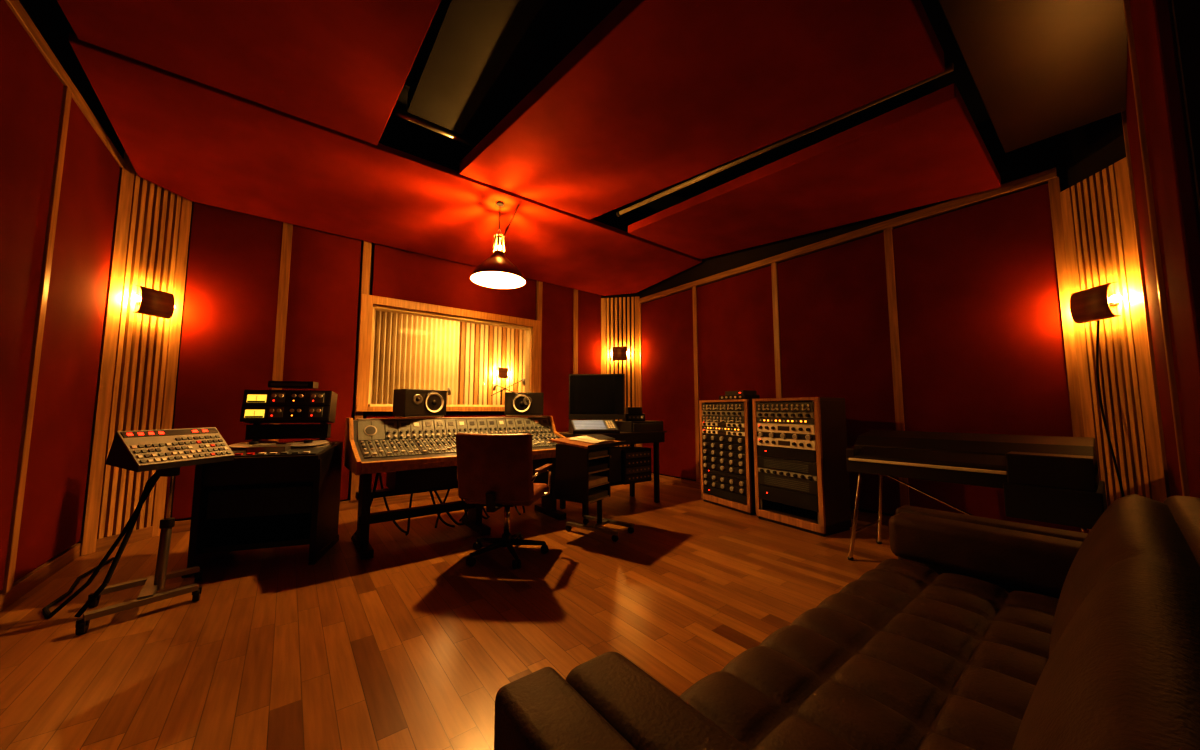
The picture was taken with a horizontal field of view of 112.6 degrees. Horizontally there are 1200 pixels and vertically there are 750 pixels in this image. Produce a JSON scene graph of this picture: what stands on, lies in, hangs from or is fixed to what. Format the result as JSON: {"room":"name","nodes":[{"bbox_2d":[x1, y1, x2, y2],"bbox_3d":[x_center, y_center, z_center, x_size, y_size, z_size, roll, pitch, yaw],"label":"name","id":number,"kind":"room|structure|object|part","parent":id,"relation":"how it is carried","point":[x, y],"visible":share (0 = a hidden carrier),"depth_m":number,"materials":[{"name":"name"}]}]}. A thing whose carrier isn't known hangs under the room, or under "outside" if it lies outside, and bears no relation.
{"room":"studio","nodes":[
{"label":"studio","id":0,"kind":"room"},
{"bbox_2d":[19,0,118,149],"bbox_3d":[-2.116,-0.649,0.631,0.100,3.700,6.700,4,-6,-38],"label":"wall","id":1,"kind":"structure","parent":0,"point":[47,16],"depth_m":2.58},
{"bbox_2d":[0,0,63,590],"bbox_3d":[-3.043,-0.349,1.916,0.035,3.080,1.240,4,-6,-38],"label":"wall panel","id":2,"kind":"object","parent":1,"relation":"attached to","point":[31,93],"visible":1,"depth_m":2.24,"materials":[{"name":"red fabric"}]},
{"bbox_2d":[0,85,71,593],"bbox_3d":[-3.435,-0.295,2.431,0.050,3.100,0.070,4,-6,-38],"label":"trim","id":3,"kind":"structure","parent":1,"relation":"attached to","point":[9,574],"depth_m":2.42,"materials":[{"name":"brown wood"}]},
{"bbox_2d":[0,543,80,611],"bbox_3d":[-2.117,1.154,0.591,0.035,0.100,6.480,4,-6,-38],"label":"baseboard","id":4,"kind":"structure","parent":1,"relation":"attached to","point":[25,584],"depth_m":2.62,"materials":[{"name":"brown wood"}]},
{"bbox_2d":[4,0,123,167],"bbox_3d":[-2.111,-2.019,0.865,0.050,0.070,6.480,4,-6,-38],"label":"trim","id":5,"kind":"structure","parent":1,"relation":"attached to","point":[15,6],"depth_m":2.46,"materials":[{"name":"brown wood"}]},
{"bbox_2d":[14,98,119,581],"bbox_3d":[-3.772,-0.269,2.853,0.035,3.080,1.020,4,-6,-38],"label":"wall panel","id":6,"kind":"object","parent":1,"relation":"attached to","point":[58,460],"visible":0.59,"depth_m":2.80,"materials":[{"name":"red fabric"}]},
{"bbox_2d":[118,140,124,150],"bbox_3d":[-4.155,-0.399,3.574,0.100,3.700,0.585,0,-5,5],"label":"wall","id":7,"kind":"structure","parent":0,"point":[120,147],"depth_m":3.44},
{"bbox_2d":[77,151,191,555],"bbox_3d":[-4.076,-0.225,3.552,0.060,3.350,0.545,0,-5,5],"label":"wall panel","id":8,"kind":"object","parent":7,"relation":"attached to","point":[138,362],"visible":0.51,"depth_m":3.49,"materials":[{"name":"brown wood"}]},
{"bbox_2d":[132,285,174,318],"bbox_3d":[-3.996,-0.649,3.581,0.100,0.240,0.312,0,-5,5],"label":"wall sconce","id":9,"kind":"object","parent":8,"relation":"attached to","point":[156,303],"visible":1,"depth_m":3.56,"materials":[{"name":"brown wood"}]},
{"bbox_2d":[172,201,504,520],"bbox_3d":[-2.074,-0.236,5.487,5.200,3.700,0.150,4,-6,-38],"label":"wall","id":10,"kind":"structure","parent":0,"point":[372,247],"depth_m":4.77,"materials":[{"name":"brown wood"}]},
{"bbox_2d":[172,202,282,519],"bbox_3d":[-3.751,-0.217,4.062,0.710,3.180,0.035,4,-6,-38],"label":"wall panel","id":11,"kind":"object","parent":10,"relation":"attached to","point":[230,314],"visible":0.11,"depth_m":4.04,"materials":[{"name":"red fabric"}]},
{"bbox_2d":[268,222,292,441],"bbox_3d":[-3.443,-0.187,4.290,0.085,3.200,0.050,4,-6,-38],"label":"trim","id":12,"kind":"structure","parent":10,"relation":"attached to","point":[280,334],"depth_m":4.32,"materials":[{"name":"brown wood"}]},
{"bbox_2d":[172,488,457,532],"bbox_3d":[-2.017,1.551,5.261,5.160,0.100,0.035,4,-6,-38],"label":"baseboard","id":13,"kind":"structure","parent":10,"relation":"attached to","point":[183,525],"depth_m":4.82,"materials":[{"name":"brown wood"}]},
{"bbox_2d":[278,225,360,499],"bbox_3d":[-3.159,-0.178,4.520,0.670,3.180,0.035,4,-6,-38],"label":"wall panel","id":14,"kind":"object","parent":10,"relation":"attached to","point":[320,338],"visible":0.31,"depth_m":4.56,"materials":[{"name":"red fabric"}]},
{"bbox_2d":[350,241,371,500],"bbox_3d":[-2.838,-0.147,4.757,0.085,3.200,0.050,4,-6,-38],"label":"trim","id":15,"kind":"structure","parent":10,"relation":"attached to","point":[366,258],"depth_m":4.80,"materials":[{"name":"brown wood"}]},
{"bbox_2d":[366,414,528,489],"bbox_3d":[-1.899,1.011,5.400,2.240,0.960,0.035,4,-6,-38],"label":"wall panel","id":16,"kind":"object","parent":10,"relation":"attached to","point":[384,474],"visible":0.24,"depth_m":4.95,"materials":[{"name":"red fabric"}]},
{"bbox_2d":[356,294,540,411],"bbox_3d":[-1.936,-0.202,5.527,2.430,1.400,0.250,4,-6,-38],"label":"window","id":17,"kind":"structure","parent":10,"relation":"in","point":[369,303],"depth_m":5.29,"materials":[{"name":"brown wood"}]},
{"bbox_2d":[372,243,535,319],"bbox_3d":[-1.899,-1.291,5.595,2.240,0.780,0.035,4,-6,-38],"label":"wall panel","id":18,"kind":"object","parent":10,"relation":"attached to","point":[400,274],"visible":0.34,"depth_m":5.38,"materials":[{"name":"red fabric"}]},
{"bbox_2d":[536,280,542,392],"bbox_3d":[-0.958,-0.024,6.211,0.085,3.200,0.050,4,-6,-38],"label":"trim","id":19,"kind":"structure","parent":10,"relation":"attached to","point":[539,285],"depth_m":6.28,"materials":[{"name":"brown wood"}]},
{"bbox_2d":[541,282,573,431],"bbox_3d":[-0.690,-0.015,6.428,0.620,3.180,0.035,4,-6,-38],"label":"wall panel","id":20,"kind":"object","parent":10,"relation":"attached to","point":[557,301],"visible":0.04,"depth_m":6.43,"materials":[{"name":"red fabric"}]},
{"bbox_2d":[573,289,577,419],"bbox_3d":[-0.416,0.012,6.629,0.085,3.200,0.050,4,-6,-38],"label":"trim","id":21,"kind":"structure","parent":10,"relation":"attached to","point":[575,304],"depth_m":6.67,"materials":[{"name":"brown wood"}]},
{"bbox_2d":[578,290,600,419],"bbox_3d":[-0.192,0.017,6.813,0.520,3.180,0.035,4,-6,-38],"label":"wall panel","id":22,"kind":"object","parent":10,"relation":"attached to","point":[589,304],"depth_m":6.86,"materials":[{"name":"red fabric"}]},
{"bbox_2d":[0,480,897,749],"bbox_3d":[0.184,1.417,2.499,6.230,0.100,7.100,4,-6,-38],"label":"floor","id":23,"kind":"structure","parent":0,"point":[411,645],"depth_m":2.11,"materials":[{"name":"brown wood"}]},
{"bbox_2d":[42,427,234,634],"bbox_3d":[-3.123,0.864,2.636,1.482,1.025,0.656,-2,-5,24],"label":"stand","id":24,"kind":"object","parent":23,"relation":"on","point":[165,451],"visible":1,"depth_m":2.40,"materials":[{"name":"black paint"}]},
{"bbox_2d":[182,381,342,577],"bbox_3d":[-2.579,0.730,3.186,0.780,1.385,0.634,2,-5,-18],"label":"machine","id":25,"kind":"object","parent":23,"relation":"on","point":[272,494],"visible":0.96,"depth_m":3.06,"materials":[{"name":"black paint"}]},
{"bbox_2d":[344,416,565,559],"bbox_3d":[-1.249,0.948,3.894,2.040,1.070,0.890,4,-6,-38],"label":"mixing console","id":26,"kind":"object","parent":23,"relation":"on","point":[417,455],"visible":0.66,"depth_m":3.60,"materials":[{"name":"brown wood"}]},
{"bbox_2d":[393,389,446,416],"bbox_3d":[-1.755,0.279,3.921,0.238,0.265,0.430,-4,-6,36],"label":"monitor speaker","id":27,"kind":"object","parent":26,"relation":"on","point":[406,402],"visible":1,"depth_m":3.81},
{"bbox_2d":[504,392,543,415],"bbox_3d":[-0.875,0.337,4.602,0.430,0.265,0.238,1,-5,-14],"label":"monitor speaker","id":28,"kind":"object","parent":26,"relation":"on","point":[516,403],"visible":1,"depth_m":4.50},
{"bbox_2d":[456,433,552,568],"bbox_3d":[-0.744,0.936,3.183,0.670,0.975,0.704,-1,-5,8],"label":"office chair","id":29,"kind":"object","parent":23,"relation":"on","point":[495,471],"visible":1,"depth_m":2.90,"materials":[{"name":"brown leather"}]},
{"bbox_3d":[-0.783,0.677,2.938,0.580,0.500,0.167,-1,-5,8],"label":"backrest","id":30,"kind":"part","parent":29,"relation":"part of","materials":[{"name":"brown leather"}]},
{"bbox_2d":[464,483,547,505],"bbox_3d":[-0.738,0.952,3.228,0.540,0.090,0.490,-1,-5,8],"label":"seat cushion","id":31,"kind":"object","parent":29,"relation":"on","point":[540,489],"depth_m":3.02,"materials":[{"name":"brown leather"}]},
{"bbox_2d":[550,437,633,541],"bbox_3d":[-0.092,1.022,3.658,0.576,0.883,0.630,-3,-6,34],"label":"stand","id":32,"kind":"object","parent":23,"relation":"on","point":[582,475],"visible":0.94,"depth_m":3.50,"materials":[{"name":"brown wood"}]},
{"bbox_2d":[569,434,614,442],"bbox_3d":[-0.067,0.591,3.723,0.332,0.050,0.463,-3,-6,34],"label":"notes","id":33,"kind":"object","parent":32,"relation":"on","point":[597,438],"visible":1,"depth_m":3.69,"materials":[{"name":"white paper"}]},
{"bbox_2d":[558,420,666,515],"bbox_3d":[0.144,1.065,4.848,1.260,1.000,0.640,4,-6,-38],"label":"desk","id":34,"kind":"object","parent":23,"relation":"on","point":[630,464],"visible":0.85,"depth_m":4.81,"materials":[{"name":"black paint"}]},
{"bbox_2d":[569,419,619,433],"bbox_3d":[-0.068,0.587,4.569,0.540,0.150,0.240,1,-5,-16],"label":"controller","id":35,"kind":"object","parent":34,"relation":"on","point":[608,425],"visible":1,"depth_m":4.52,"materials":[{"name":"black paint"}]},
{"bbox_2d":[569,374,624,419],"bbox_3d":[-0.039,0.338,4.869,0.680,0.700,0.180,0,-5,2],"label":"display","id":36,"kind":"object","parent":34,"relation":"on","point":[591,396],"visible":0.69,"depth_m":4.85,"materials":[{"name":"black paint"}]},
{"bbox_2d":[623,407,644,420],"bbox_3d":[0.429,0.493,5.044,0.240,0.170,0.220,1,-5,-8],"label":"amplifier","id":37,"kind":"object","parent":34,"relation":"on","point":[631,413],"visible":0.95,"depth_m":4.97,"materials":[{"name":"black paint"}]},
{"bbox_2d":[699,399,755,514],"bbox_3d":[1.624,0.931,4.811,0.483,1.260,0.790,2,-5,-27],"label":"equipment rack","id":38,"kind":"object","parent":23,"relation":"on","point":[726,426],"visible":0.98,"depth_m":4.64,"materials":[{"name":"brown wood"}]},
{"bbox_2d":[719,390,759,399],"bbox_3d":[1.642,0.241,4.753,0.255,0.100,0.400,3,-5,-28],"label":"audio equipment unit","id":39,"kind":"object","parent":38,"relation":"on","point":[743,394],"visible":0.96,"depth_m":4.63,"materials":[{"name":"black paint"}]},
{"bbox_2d":[752,397,851,536],"bbox_3d":[2.002,0.867,4.058,0.483,1.260,0.740,3,-6,-30],"label":"equipment rack","id":40,"kind":"object","parent":23,"relation":"on","point":[801,474],"visible":1,"depth_m":3.83,"materials":[{"name":"brown wood"}]},
{"bbox_2d":[494,494,1199,749],"bbox_3d":[1.018,0.829,1.094,2.370,0.834,0.934,4,-6,-38],"label":"tufted sofa","id":41,"kind":"object","parent":23,"relation":"on","point":[982,633],"visible":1,"depth_m":0.96,"materials":[{"name":"brown leather"}]},
{"bbox_3d":[0.116,0.804,0.428,0.130,0.490,0.880,4,-6,-38],"label":"arm","id":42,"kind":"part","parent":41,"relation":"part of","materials":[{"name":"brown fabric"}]},
{"bbox_2d":[679,559,1058,749],"bbox_3d":[0.922,0.893,1.188,1.760,0.162,0.660,4,-6,-38],"label":"seat cushion","id":43,"kind":"object","parent":41,"relation":"on","point":[906,655],"depth_m":1.11,"materials":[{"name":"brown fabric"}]},
{"bbox_3d":[1.882,0.920,1.793,0.140,0.490,0.880,4,-6,-38],"label":"arm","id":44,"kind":"part","parent":41,"relation":"part of","materials":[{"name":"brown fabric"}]},
{"bbox_2d":[1012,494,1199,749],"bbox_3d":[1.171,0.610,0.906,2.020,0.430,0.257,4,-6,-38],"label":"cushion","id":45,"kind":"object","parent":41,"relation":"on","point":[1119,669],"depth_m":0.60,"materials":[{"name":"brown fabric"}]},
{"bbox_3d":[1.017,0.760,1.093,2.300,0.690,0.924,4,-6,-38],"label":"frame","id":46,"kind":"part","parent":41,"relation":"part of","materials":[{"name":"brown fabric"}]},
{"bbox_2d":[846,430,1106,559],"bbox_3d":[2.533,0.906,2.803,0.639,0.969,1.269,4,-6,-38],"label":"piano","id":47,"kind":"object","parent":23,"relation":"on","point":[1048,479],"visible":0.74,"depth_m":2.55,"materials":[{"name":"black paint"}]},
{"bbox_2d":[457,322,525,404],"bbox_3d":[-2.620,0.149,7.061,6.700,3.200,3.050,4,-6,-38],"label":"window pane","id":48,"kind":"structure","parent":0,"point":[483,349],"depth_m":8.92,"materials":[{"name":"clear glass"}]},
{"bbox_2d":[495,367,509,378],"bbox_3d":[-2.210,-0.037,9.003,0.360,0.240,0.160,4,-6,-38],"label":"wall sconce","id":49,"kind":"object","parent":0,"point":[502,372],"depth_m":8.94,"materials":[{"name":"brown metal"}]},
{"bbox_2d":[601,292,639,298],"bbox_3d":[0.370,-0.107,7.008,0.719,3.700,0.100,-1,-5,10],"label":"wall","id":50,"kind":"structure","parent":0,"point":[637,293],"depth_m":7.06,"materials":[{"name":"paint"}]},
{"bbox_2d":[601,296,639,446],"bbox_3d":[0.357,0.186,6.904,0.679,3.100,0.060,-1,-5,10],"label":"wall panel","id":51,"kind":"object","parent":50,"relation":"attached to","point":[619,316],"visible":0.52,"depth_m":6.95,"materials":[{"name":"brown wood"}]},
{"bbox_2d":[611,346,628,360],"bbox_3d":[0.343,-0.369,6.872,0.312,0.240,0.100,-1,-5,10],"label":"wall sconce","id":52,"kind":"object","parent":51,"relation":"attached to","point":[618,353],"visible":1,"depth_m":6.83,"materials":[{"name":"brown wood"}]},
{"bbox_2d":[379,0,989,231],"bbox_3d":[0.138,-2.365,2.880,6.230,0.100,7.250,4,-6,-38],"label":"ceiling","id":53,"kind":"structure","parent":0,"point":[559,26],"depth_m":3.31,"materials":[{"name":"black paint"}]},
{"bbox_2d":[57,0,440,144],"bbox_3d":[-1.525,-2.095,1.741,1.700,0.110,2.930,4,-6,-38],"label":"ceiling panel","id":54,"kind":"object","parent":53,"relation":"hanging from","point":[342,66],"visible":1,"depth_m":2.41,"materials":[{"name":"red fabric"}]},
{"bbox_2d":[68,32,701,295],"bbox_3d":[-1.349,-1.695,4.796,5.850,0.249,1.780,4,-6,-38],"label":"ceiling panel","id":55,"kind":"object","parent":53,"relation":"hanging from","point":[196,141],"visible":0.94,"depth_m":3.77,"materials":[{"name":"red fabric"}]},
{"bbox_2d":[470,201,525,288],"bbox_3d":[-1.041,-1.381,4.133,0.550,0.831,0.550,4,-6,-38],"label":"pendant lamp","id":56,"kind":"object","parent":55,"relation":"hanging from","point":[497,271],"visible":1,"depth_m":4.14,"materials":[{"name":"metal"}]},
{"bbox_2d":[395,0,545,146],"bbox_3d":[-0.497,-2.251,2.268,0.650,0.229,2.879,4,-6,-38],"label":"ceiling panel","id":57,"kind":"object","parent":53,"relation":"hanging from","point":[469,43],"depth_m":2.71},
{"bbox_2d":[459,0,944,219],"bbox_3d":[0.303,-1.837,2.977,1.492,0.423,3.230,4,-6,-41],"label":"ceiling panel","id":58,"kind":"object","parent":53,"relation":"hanging from","point":[659,95],"visible":1,"depth_m":2.47,"materials":[{"name":"red fabric"}]},
{"bbox_2d":[616,63,953,216],"bbox_3d":[1.120,-1.965,3.444,0.130,0.601,2.892,4,-6,-38],"label":"tube light","id":59,"kind":"object","parent":53,"relation":"attached to","point":[949,68],"depth_m":3.11,"materials":[{"name":"white plastic"}]},
{"bbox_2d":[628,83,1000,258],"bbox_3d":[1.807,-1.713,4.112,1.540,0.408,3.090,4,-6,-38],"label":"ceiling panel","id":60,"kind":"object","parent":53,"relation":"hanging from","point":[928,149],"visible":1,"depth_m":3.46,"materials":[{"name":"red fabric"}]},
{"bbox_2d":[640,119,1066,515],"bbox_3d":[2.228,-0.276,5.016,0.100,3.700,4.870,4,-6,-38],"label":"wall","id":61,"kind":"structure","parent":0,"point":[1045,154],"depth_m":4.17,"materials":[{"name":"paint"}]},
{"bbox_2d":[639,303,642,446],"bbox_3d":[0.701,0.189,6.830,0.050,2.880,0.060,4,-6,-38],"label":"trim","id":62,"kind":"structure","parent":61,"relation":"attached to","point":[640,344],"depth_m":6.85,"materials":[{"name":"brown wood"}]},
{"bbox_2d":[641,289,695,479],"bbox_3d":[1.060,0.151,6.382,0.035,2.840,1.170,4,-6,-38],"label":"wall panel","id":63,"kind":"object","parent":61,"relation":"attached to","point":[668,397],"visible":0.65,"depth_m":6.28,"materials":[{"name":"red fabric"}]},
{"bbox_2d":[692,286,700,481],"bbox_3d":[1.431,0.110,5.893,0.050,2.880,0.070,4,-6,-38],"label":"trim","id":64,"kind":"structure","parent":61,"relation":"attached to","point":[694,289],"depth_m":5.87,"materials":[{"name":"brown wood"}]},
{"bbox_2d":[697,266,775,471],"bbox_3d":[1.820,0.068,5.405,0.035,2.840,1.190,4,-6,-38],"label":"wall panel","id":65,"kind":"object","parent":61,"relation":"attached to","point":[735,328],"visible":0.57,"depth_m":5.39,"materials":[{"name":"red fabric"}]},
{"bbox_2d":[651,473,891,525],"bbox_3d":[2.171,1.515,4.832,0.030,0.100,4.810,4,-6,-38],"label":"baseboard","id":66,"kind":"structure","parent":61,"relation":"attached to","point":[871,517],"depth_m":5.74,"materials":[{"name":"brown wood"}]},
{"bbox_2d":[771,262,781,397],"bbox_3d":[2.197,0.026,4.909,0.050,2.880,0.070,4,-6,-38],"label":"trim","id":67,"kind":"structure","parent":61,"relation":"attached to","point":[777,354],"depth_m":4.94,"materials":[{"name":"brown wood"}]},
{"bbox_2d":[777,232,900,514],"bbox_3d":[2.574,-0.014,4.437,0.035,2.840,1.150,4,-6,-38],"label":"wall panel","id":68,"kind":"object","parent":61,"relation":"attached to","point":[834,327],"visible":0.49,"depth_m":4.32,"materials":[{"name":"red fabric"}]},
{"bbox_2d":[638,167,1056,302],"bbox_3d":[2.159,-1.445,5.074,0.060,0.080,4.810,4,-6,-38],"label":"trim","id":69,"kind":"structure","parent":61,"relation":"attached to","point":[1042,177],"depth_m":4.09,"materials":[{"name":"brown wood"}]},
{"bbox_2d":[883,227,909,505],"bbox_3d":[2.938,-0.055,3.956,0.050,2.880,0.070,4,-6,-38],"label":"trim","id":70,"kind":"structure","parent":61,"relation":"attached to","point":[888,238],"depth_m":3.96,"materials":[{"name":"brown wood"}]},
{"bbox_2d":[892,183,1080,531],"bbox_3d":[3.297,-0.093,3.508,0.035,2.840,1.090,4,-6,-38],"label":"wall panel","id":71,"kind":"object","parent":61,"relation":"attached to","point":[981,341],"visible":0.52,"depth_m":3.47,"materials":[{"name":"red fabric"}]},
{"bbox_2d":[1048,177,1088,532],"bbox_3d":[3.625,-0.130,3.074,0.050,2.880,0.060,4,-6,-38],"label":"trim","id":72,"kind":"structure","parent":61,"relation":"attached to","point":[1054,187],"depth_m":3.09,"materials":[{"name":"brown wood"}]},
{"bbox_2d":[938,0,1126,152],"bbox_3d":[2.384,-1.905,1.319,3.380,0.080,1.900,4,-6,-38],"label":"ceiling panel","id":73,"kind":"structure","parent":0,"point":[1040,70],"depth_m":2.27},
{"bbox_2d":[1061,112,1125,187],"bbox_3d":[3.698,-0.462,2.828,0.100,3.700,0.514,-1,-5,8],"label":"wall","id":74,"kind":"structure","parent":0,"point":[1091,148],"depth_m":2.97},
{"bbox_2d":[1060,157,1165,507],"bbox_3d":[3.619,-0.038,2.803,0.060,2.850,0.474,-1,-5,8],"label":"wall panel","id":75,"kind":"object","parent":74,"relation":"attached to","point":[1099,229],"visible":0.48,"depth_m":2.79,"materials":[{"name":"brown wood"}]},
{"bbox_2d":[1070,282,1124,496],"bbox_3d":[3.528,0.372,2.781,0.123,2.011,0.312,-1,-5,8],"label":"wall sconce","id":76,"kind":"object","parent":75,"relation":"attached to","point":[1092,304],"depth_m":2.81,"materials":[{"name":"brown metal"}]},
{"bbox_3d":[3.494,0.493,2.734,0.042,1.761,0.074,1,-5,-14],"label":"sconce power cord","id":77,"kind":"part","parent":76,"relation":"part of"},
{"bbox_2d":[1171,0,1199,218],"bbox_3d":[2.769,-0.542,1.884,2.220,3.700,0.100,4,-6,-38],"label":"wall","id":78,"kind":"structure","parent":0,"point":[1186,13],"depth_m":1.27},
{"bbox_3d":[-2.589,1.789,6.882,6.500,0.100,2.950,4,-6,-38],"label":"floor","id":79,"kind":"structure","parent":0,"visible":0},
{"bbox_2d":[492,384,512,391],"bbox_3d":[-1.741,1.010,8.220,0.886,1.676,0.508,2,-5,-24],"label":"microphone stand","id":80,"kind":"object","parent":79,"relation":"on","point":[495,385],"visible":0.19,"depth_m":8.30,"materials":[{"name":"black paint"}]},
{"bbox_2d":[491,378,524,404],"bbox_3d":[-1.871,0.925,7.803,0.508,1.776,0.886,-1,-5,16],"label":"microphone stand","id":81,"kind":"object","parent":79,"relation":"on","point":[523,379],"visible":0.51,"depth_m":7.81,"materials":[{"name":"black paint"}]},
{"bbox_3d":[0.989,-0.734,-0.374,3.570,3.700,1.300,4,-6,-38],"label":"wall","id":82,"kind":"structure","parent":0,"visible":0},
{"bbox_2d":[1121,111,1170,497],"bbox_3d":[3.544,-0.284,2.561,0.070,3.100,0.050,4,-6,-38],"label":"trim","id":83,"kind":"structure","parent":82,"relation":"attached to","point":[1123,114],"depth_m":2.57,"materials":[{"name":"brown wood"}]},
{"bbox_2d":[1125,40,1182,495],"bbox_3d":[3.067,-0.326,2.184,1.220,3.080,0.035,4,-6,-38],"label":"wall panel","id":84,"kind":"object","parent":82,"relation":"attached to","point":[1131,116],"visible":0.28,"depth_m":2.26,"materials":[{"name":"red fabric"}]},
{"bbox_2d":[1123,0,1189,495],"bbox_3d":[2.557,-0.349,1.798,0.070,3.100,0.050,4,-6,-38],"label":"trim","id":85,"kind":"structure","parent":82,"relation":"attached to","point":[1126,3],"depth_m":1.81,"materials":[{"name":"brown wood"}]},
{"bbox_2d":[1129,0,1199,497],"bbox_3d":[2.214,-0.382,1.524,0.820,3.080,0.035,4,-6,-38],"label":"wall panel","id":86,"kind":"object","parent":82,"relation":"attached to","point":[1168,145],"visible":1,"depth_m":1.40,"materials":[{"name":"red fabric"}]},
{"bbox_3d":[-2.589,-1.499,7.162,6.500,0.100,2.950,4,-6,-38],"label":"ceiling","id":87,"kind":"structure","parent":0,"visible":0},
{"bbox_2d":[370,310,459,404],"bbox_3d":[-3.606,0.230,7.716,1.750,3.050,0.120,4,-6,-38],"label":"window pane","id":88,"kind":"object","parent":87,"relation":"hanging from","point":[410,351],"visible":0.3,"depth_m":7.76,"materials":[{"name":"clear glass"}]}
]}

